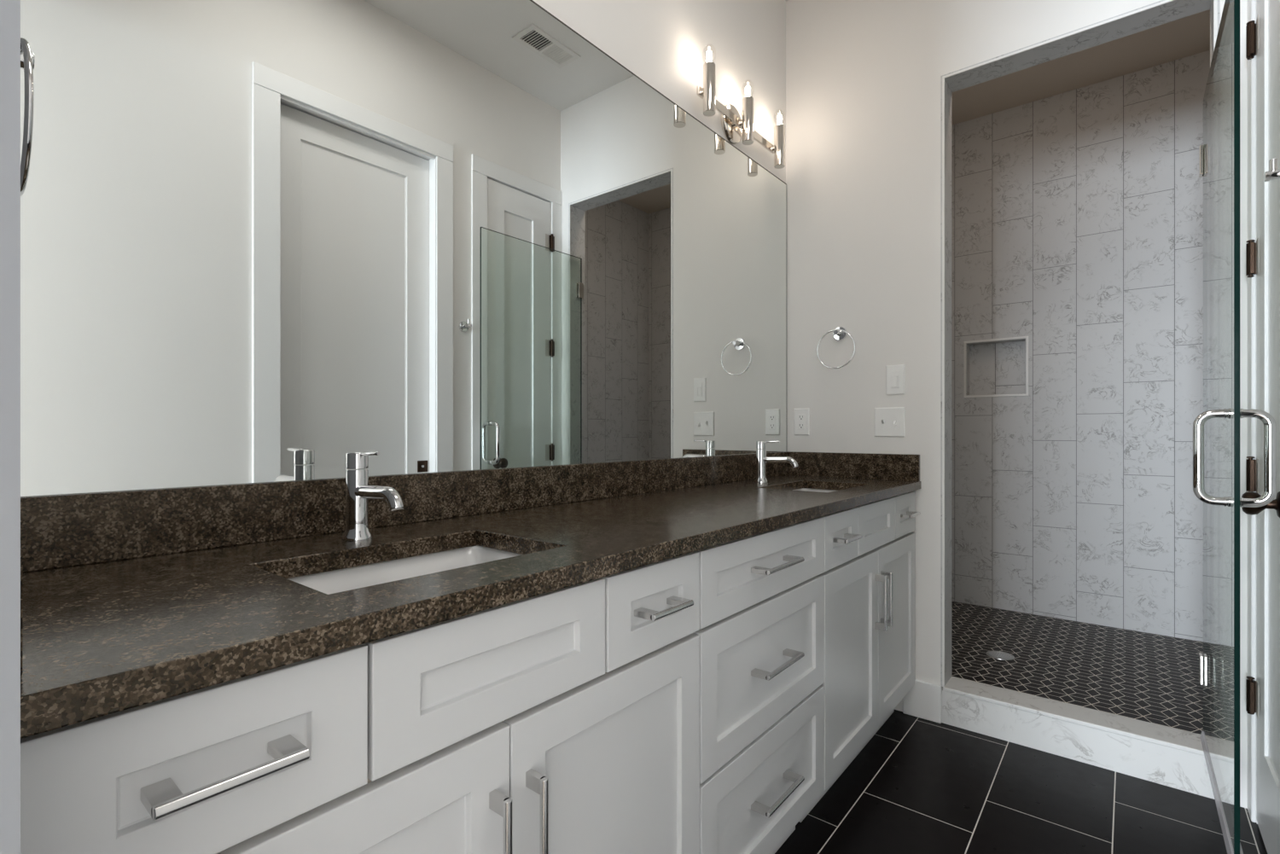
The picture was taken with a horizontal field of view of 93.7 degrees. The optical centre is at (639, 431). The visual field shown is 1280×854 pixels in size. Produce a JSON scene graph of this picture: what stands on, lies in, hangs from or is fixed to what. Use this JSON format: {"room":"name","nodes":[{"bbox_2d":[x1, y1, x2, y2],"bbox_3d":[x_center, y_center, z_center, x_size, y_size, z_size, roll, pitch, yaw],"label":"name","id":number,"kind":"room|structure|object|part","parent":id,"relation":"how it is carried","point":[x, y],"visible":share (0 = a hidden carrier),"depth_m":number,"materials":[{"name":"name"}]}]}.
{"room":"bathroom","nodes":[
{"label":"bathroom","id":0,"kind":"room"},
{"bbox_2d":[0,0,20,853],"bbox_3d":[-0.365,-0.406,0.271,1.466,3.026,0.120,0,0,39],"label":"wall","id":1,"kind":"structure","parent":0,"point":[9,9],"depth_m":0.32,"materials":[{"name":"grey paint"}]},
{"bbox_2d":[20,547,22,677],"bbox_3d":[-0.679,0.142,0.617,0.499,0.102,0.018,0,0,39],"label":"backsplash","id":2,"kind":"structure","parent":1,"relation":"attached to","point":[20,548],"depth_m":0.47,"materials":[{"name":"brown stone"}]},
{"bbox_2d":[20,37,34,196],"bbox_3d":[-0.688,-0.349,0.644,0.165,0.180,0.052,0,0,39],"label":"towel ring","id":3,"kind":"object","parent":1,"relation":"attached to","point":[26,55],"visible":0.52,"depth_m":0.61,"materials":[{"name":"silver metal"}]},
{"bbox_2d":[20,0,785,497],"bbox_3d":[-0.165,-0.406,1.756,0.100,3.026,2.714,0,0,39],"label":"wall","id":4,"kind":"structure","parent":0,"point":[662,43],"depth_m":2.14,"materials":[{"name":"paint"}]},
{"bbox_2d":[20,0,786,496],"bbox_3d":[-0.119,-0.505,1.728,0.006,1.191,2.442,0,0,39],"label":"wall mirror","id":5,"kind":"object","parent":4,"relation":"attached to","point":[261,241],"visible":0.88,"depth_m":1.20,"materials":[{"name":"mirror"}]},
{"bbox_2d":[20,451,788,572],"bbox_3d":[-0.114,0.142,1.723,0.020,0.102,2.448,0,0,39],"label":"backsplash","id":6,"kind":"structure","parent":4,"relation":"attached to","point":[67,530],"depth_m":1.08,"materials":[{"name":"brown stone"}]},
{"bbox_2d":[696,44,785,168],"bbox_3d":[0.390,-1.212,2.285,0.091,0.238,0.584,0,0,39],"label":"vanity light","id":7,"kind":"object","parent":4,"relation":"attached to","point":[734,128],"visible":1,"depth_m":2.26,"materials":[{"name":"silver metal"}]},
{"bbox_2d":[785,0,1247,808],"bbox_3d":[1.298,-0.406,2.233,1.566,3.026,0.125,0,0,39],"label":"wall","id":8,"kind":"structure","parent":0,"point":[863,77],"depth_m":2.41,"materials":[{"name":"paint"}]},
{"bbox_2d":[794,407,809,435],"bbox_3d":[0.708,-0.041,2.628,0.071,0.117,0.008,0,0,39],"label":"power outlet","id":9,"kind":"object","parent":8,"relation":"attached to","point":[801,416],"visible":1,"depth_m":2.62,"materials":[{"name":"white plastic"}]},
{"bbox_2d":[816,326,855,368],"bbox_3d":[0.823,-0.349,2.506,0.165,0.180,0.052,0,0,39],"label":"towel ring","id":10,"kind":"object","parent":8,"relation":"attached to","point":[840,333],"visible":1,"depth_m":2.50,"materials":[{"name":"silver metal"}]},
{"bbox_2d":[788,451,919,481],"bbox_3d":[0.870,0.142,2.487,0.540,0.102,0.020,0,0,39],"label":"backsplash","id":11,"kind":"structure","parent":8,"relation":"attached to","point":[895,467],"depth_m":2.46,"materials":[{"name":"brown stone"}]},
{"bbox_2d":[874,407,905,436],"bbox_3d":[0.991,-0.036,2.390,0.117,0.117,0.020,0,0,39],"label":"toggle switch","id":12,"kind":"object","parent":8,"relation":"attached to","point":[888,421],"visible":1,"depth_m":2.39,"materials":[{"name":"white plastic"}]},
{"bbox_2d":[886,364,905,395],"bbox_3d":[1.012,-0.204,2.379,0.071,0.117,0.010,0,0,39],"label":"dimmer switch","id":13,"kind":"object","parent":8,"relation":"attached to","point":[895,374],"visible":1,"depth_m":2.38,"materials":[{"name":"white plastic"}]},
{"bbox_2d":[902,679,942,723],"bbox_3d":[1.088,1.036,2.314,0.137,0.143,0.014,0,0,39],"label":"baseboard","id":14,"kind":"structure","parent":8,"relation":"attached to","point":[923,701],"depth_m":2.30,"materials":[{"name":"paint"}]},
{"bbox_2d":[940,0,1220,686],"bbox_3d":[1.478,-0.190,2.085,0.765,2.318,0.128,0,0,39],"label":"trim","id":15,"kind":"structure","parent":8,"relation":"attached to","point":[1161,12],"depth_m":2.27,"materials":[{"name":"stone"}]},
{"bbox_2d":[1192,0,1276,853],"bbox_3d":[1.548,-0.034,1.608,0.135,2.002,0.756,0,0,39],"label":"shower door","id":16,"kind":"structure","parent":8,"relation":"attached to","point":[1216,431],"depth_m":1.46,"materials":[{"name":"clear glass"}]},
{"bbox_3d":[1.536,-0.039,1.594,0.010,1.992,0.720,0,0,39],"label":"glass panel","id":17,"kind":"part","parent":16,"relation":"part of","materials":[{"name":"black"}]},
{"bbox_3d":[1.348,0.060,1.363,0.135,0.225,0.024,0,0,39],"label":"pull handle","id":18,"kind":"part","parent":16,"relation":"part of","materials":[{"name":"silver metal"}]},
{"bbox_2d":[774,709,1267,853],"bbox_3d":[0.441,1.157,1.181,1.566,0.100,2.588,0,0,39],"label":"floor","id":19,"kind":"structure","parent":0,"point":[918,786],"depth_m":1.76,"materials":[{"name":"black tile"}]},
{"bbox_2d":[20,551,699,853],"bbox_3d":[-0.372,0.666,0.959,0.578,0.882,0.932,0,0,39],"label":"vanity cabinet","id":20,"kind":"object","parent":19,"relation":"on","point":[565,720],"visible":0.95,"depth_m":0.72,"materials":[{"name":"paint"}]},
{"bbox_3d":[-0.388,0.309,0.556,0.018,0.151,0.267,0,0,39],"label":"drawer","id":21,"kind":"part","parent":20,"relation":"part of","materials":[{"name":"paint"}]},
{"bbox_3d":[-0.370,0.309,0.541,0.047,0.012,0.118,0,0,39],"label":"handle","id":22,"kind":"part","parent":20,"relation":"part of","materials":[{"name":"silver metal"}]},
{"bbox_3d":[-0.327,0.688,0.631,0.018,0.586,0.460,0,0,39],"label":"door","id":23,"kind":"part","parent":20,"relation":"part of","materials":[{"name":"paint"}]},
{"bbox_2d":[20,474,921,738],"bbox_3d":[0.097,0.208,1.551,0.564,0.031,2.448,0,0,39],"label":"countertop","id":24,"kind":"structure","parent":20,"relation":"on","point":[101,639],"depth_m":0.75,"materials":[{"name":"brown stone"}]},
{"bbox_2d":[341,451,404,541],"bbox_3d":[-0.458,0.114,1.034,0.173,0.158,0.050,0,0,39],"label":"faucet","id":25,"kind":"object","parent":24,"relation":"on","point":[358,491],"visible":1,"depth_m":1.05,"materials":[{"name":"silver metal"}]},
{"bbox_3d":[-0.505,0.052,1.072,0.037,0.029,0.037,0,0,39],"label":"lever handle","id":26,"kind":"part","parent":25,"relation":"part of","materials":[{"name":"silver metal"}]},
{"bbox_3d":[-0.474,0.040,1.047,0.073,0.009,0.007,0,0,39],"label":"lever","id":27,"kind":"part","parent":25,"relation":"part of","materials":[{"name":"silver metal"}]},
{"bbox_3d":[-0.444,0.113,1.022,0.136,0.041,0.024,0,0,39],"label":"spout","id":28,"kind":"part","parent":25,"relation":"part of","materials":[{"name":"silver metal"}]},
{"bbox_2d":[287,545,522,594],"bbox_3d":[-0.344,0.299,0.941,0.308,0.150,0.444,0,0,39],"label":"sink","id":29,"kind":"object","parent":24,"relation":"in","point":[336,581],"visible":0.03,"depth_m":1.05,"materials":[{"name":"ceramic"}]},
{"bbox_2d":[754,441,798,482],"bbox_3d":[0.502,0.114,2.212,0.173,0.158,0.050,0,0,39],"label":"faucet","id":30,"kind":"object","parent":24,"relation":"on","point":[761,458],"visible":1,"depth_m":2.23,"materials":[{"name":"silver metal"}]},
{"bbox_3d":[0.455,0.052,2.251,0.037,0.029,0.037,0,0,39],"label":"lever handle","id":31,"kind":"part","parent":30,"relation":"part of","materials":[{"name":"silver metal"}]},
{"bbox_3d":[0.486,0.040,2.225,0.073,0.009,0.007,0,0,39],"label":"lever","id":32,"kind":"part","parent":30,"relation":"part of","materials":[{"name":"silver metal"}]},
{"bbox_3d":[0.517,0.113,2.200,0.136,0.041,0.024,0,0,39],"label":"spout","id":33,"kind":"part","parent":30,"relation":"part of","materials":[{"name":"silver metal"}]},
{"bbox_2d":[792,488,835,492],"bbox_3d":[0.616,0.299,2.119,0.308,0.150,0.444,0,0,39],"label":"sink","id":34,"kind":"object","parent":24,"relation":"in","point":[802,489],"visible":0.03,"depth_m":2.32,"materials":[{"name":"ceramic"}]},
{"bbox_3d":[-0.181,0.309,0.809,0.018,0.151,0.378,0,0,39],"label":"false drawer","id":35,"kind":"part","parent":20,"relation":"part of","materials":[{"name":"paint"}]},
{"bbox_3d":[-0.178,0.557,0.769,0.038,0.178,0.012,0,0,39],"label":"handle","id":36,"kind":"part","parent":20,"relation":"part of","materials":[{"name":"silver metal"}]},
{"bbox_3d":[-0.139,0.557,0.817,0.038,0.178,0.012,0,0,39],"label":"handle","id":37,"kind":"part","parent":20,"relation":"part of","materials":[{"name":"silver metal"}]},
{"bbox_3d":[-0.035,0.688,0.988,0.018,0.586,0.456,0,0,39],"label":"door","id":38,"kind":"part","parent":20,"relation":"part of","materials":[{"name":"paint"}]},
{"bbox_3d":[0.025,0.309,1.062,0.018,0.151,0.264,0,0,39],"label":"drawer","id":39,"kind":"part","parent":20,"relation":"part of","materials":[{"name":"paint"}]},
{"bbox_3d":[0.043,0.309,1.048,0.047,0.012,0.114,0,0,39],"label":"handle","id":40,"kind":"part","parent":20,"relation":"part of","materials":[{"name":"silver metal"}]},
{"bbox_2d":[692,517,824,853],"bbox_3d":[0.115,0.666,1.557,0.578,0.882,0.608,0,0,39],"label":"drawers","id":41,"kind":"object","parent":19,"relation":"on","point":[761,632],"visible":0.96,"depth_m":1.35,"materials":[{"name":"paint"}]},
{"bbox_3d":[0.303,0.538,1.403,0.018,0.292,0.605,0,0,39],"label":"drawer","id":42,"kind":"part","parent":41,"relation":"part of","materials":[{"name":"paint"}]},
{"bbox_3d":[0.303,0.309,1.403,0.018,0.151,0.605,0,0,39],"label":"drawer","id":43,"kind":"part","parent":41,"relation":"part of","materials":[{"name":"paint"}]},
{"bbox_3d":[0.303,0.837,1.403,0.018,0.288,0.605,0,0,39],"label":"drawer","id":44,"kind":"part","parent":41,"relation":"part of","materials":[{"name":"paint"}]},
{"bbox_3d":[0.321,0.837,1.389,0.047,0.012,0.180,0,0,39],"label":"handle","id":45,"kind":"part","parent":41,"relation":"part of","materials":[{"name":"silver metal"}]},
{"bbox_3d":[0.321,0.538,1.389,0.047,0.012,0.180,0,0,39],"label":"handle","id":46,"kind":"part","parent":41,"relation":"part of","materials":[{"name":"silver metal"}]},
{"bbox_3d":[0.321,0.309,1.389,0.047,0.012,0.180,0,0,39],"label":"handle","id":47,"kind":"part","parent":41,"relation":"part of","materials":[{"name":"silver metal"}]},
{"bbox_2d":[798,491,920,822],"bbox_3d":[0.593,0.666,2.143,0.578,0.882,0.902,0,0,39],"label":"vanity cabinet","id":48,"kind":"object","parent":19,"relation":"on","point":[869,573],"visible":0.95,"depth_m":1.91,"materials":[{"name":"paint"}]},
{"bbox_3d":[0.579,0.309,1.742,0.018,0.151,0.260,0,0,39],"label":"drawer","id":49,"kind":"part","parent":48,"relation":"part of","materials":[{"name":"paint"}]},
{"bbox_3d":[0.597,0.309,1.728,0.047,0.012,0.114,0,0,39],"label":"handle","id":50,"kind":"part","parent":48,"relation":"part of","materials":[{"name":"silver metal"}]},
{"bbox_3d":[0.638,0.688,1.815,0.018,0.586,0.446,0,0,39],"label":"door","id":51,"kind":"part","parent":48,"relation":"part of","materials":[{"name":"paint"}]},
{"bbox_3d":[0.780,0.309,1.988,0.018,0.151,0.370,0,0,39],"label":"false drawer","id":52,"kind":"part","parent":48,"relation":"part of","materials":[{"name":"paint"}]},
{"bbox_3d":[0.785,0.557,1.951,0.038,0.178,0.012,0,0,39],"label":"handle","id":53,"kind":"part","parent":48,"relation":"part of","materials":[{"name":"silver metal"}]},
{"bbox_3d":[0.820,0.557,1.993,0.038,0.178,0.012,0,0,39],"label":"handle","id":54,"kind":"part","parent":48,"relation":"part of","materials":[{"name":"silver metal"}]},
{"bbox_3d":[0.922,0.688,2.163,0.018,0.586,0.446,0,0,39],"label":"door","id":55,"kind":"part","parent":48,"relation":"part of","materials":[{"name":"paint"}]},
{"bbox_3d":[0.981,0.309,2.235,0.018,0.151,0.258,0,0,39],"label":"drawer","id":56,"kind":"part","parent":48,"relation":"part of","materials":[{"name":"paint"}]},
{"bbox_3d":[0.999,0.309,2.221,0.047,0.012,0.114,0,0,39],"label":"handle","id":57,"kind":"part","parent":48,"relation":"part of","materials":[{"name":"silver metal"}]},
{"bbox_2d":[942,676,1214,799],"bbox_3d":[1.479,1.038,2.087,0.765,0.138,0.135,0,0,39],"label":"curb","id":58,"kind":"object","parent":19,"relation":"on","point":[1173,758],"visible":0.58,"depth_m":2.02,"materials":[{"name":"stone"}]},
{"bbox_2d":[951,601,1203,734],"bbox_3d":[2.017,1.067,2.622,1.789,0.080,1.386,0,0,39],"label":"floor","id":59,"kind":"structure","parent":0,"point":[1154,678],"depth_m":2.65,"materials":[{"name":"black tile"}]},
{"bbox_2d":[986,651,1014,660],"bbox_3d":[1.648,1.025,2.744,0.112,0.004,0.112,0,0,39],"label":"shower drain","id":60,"kind":"object","parent":59,"relation":"on","point":[996,654],"visible":1,"depth_m":2.74,"materials":[{"name":"metal"}]},
{"bbox_2d":[951,50,1210,641],"bbox_3d":[2.498,-0.370,3.212,1.989,2.955,0.144,0,0,39],"label":"wall","id":61,"kind":"structure","parent":0,"point":[1077,215],"depth_m":3.22,"materials":[{"name":"tile"}]},
{"bbox_3d":[2.063,-0.367,3.483,0.326,0.337,0.014,0,0,39],"label":"niche frame","id":62,"kind":"part","parent":61,"relation":"part of","materials":[{"name":"tile"}]},
{"bbox_2d":[951,9,1210,125],"bbox_3d":[2.061,-1.873,2.676,1.989,0.050,1.526,0,0,39],"label":"ceiling","id":63,"kind":"structure","parent":0,"point":[1187,36],"depth_m":3.05,"materials":[{"name":"paint"}]},
{"bbox_3d":[1.023,-0.406,0.719,0.120,3.026,2.570,0,0,39],"label":"wall","id":64,"kind":"structure","parent":0,"visible":0},
{"bbox_2d":[1246,0,1256,822],"bbox_3d":[1.584,-0.164,1.512,0.012,2.541,0.632,0,0,39],"label":"door frame","id":65,"kind":"structure","parent":64,"relation":"attached to","point":[1251,4],"depth_m":1.70,"materials":[{"name":"paint"}]},
{"bbox_2d":[1241,0,1279,853],"bbox_3d":[1.588,-0.125,1.534,0.108,2.440,0.471,0,0,39],"label":"door","id":66,"kind":"structure","parent":64,"relation":"in","point":[1262,37],"depth_m":1.58,"materials":[{"name":"paint"}]},
{"bbox_3d":[1.463,0.171,1.414,0.068,0.062,0.062,0,0,39],"label":"knob","id":67,"kind":"part","parent":66,"relation":"part of","materials":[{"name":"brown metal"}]},
{"bbox_2d":[1263,157,1279,181],"bbox_3d":[1.337,-0.538,1.245,0.057,0.062,0.055,0,0,39],"label":"robe hook","id":68,"kind":"object","parent":64,"relation":"attached to","point":[1273,173],"visible":1,"depth_m":1.25,"materials":[{"name":"silver metal"}]},
{"bbox_3d":[1.337,-0.535,1.245,0.057,0.055,0.055,0,0,39],"label":"post","id":69,"kind":"part","parent":68,"relation":"part of","materials":[{"name":"silver metal"}]}
]}

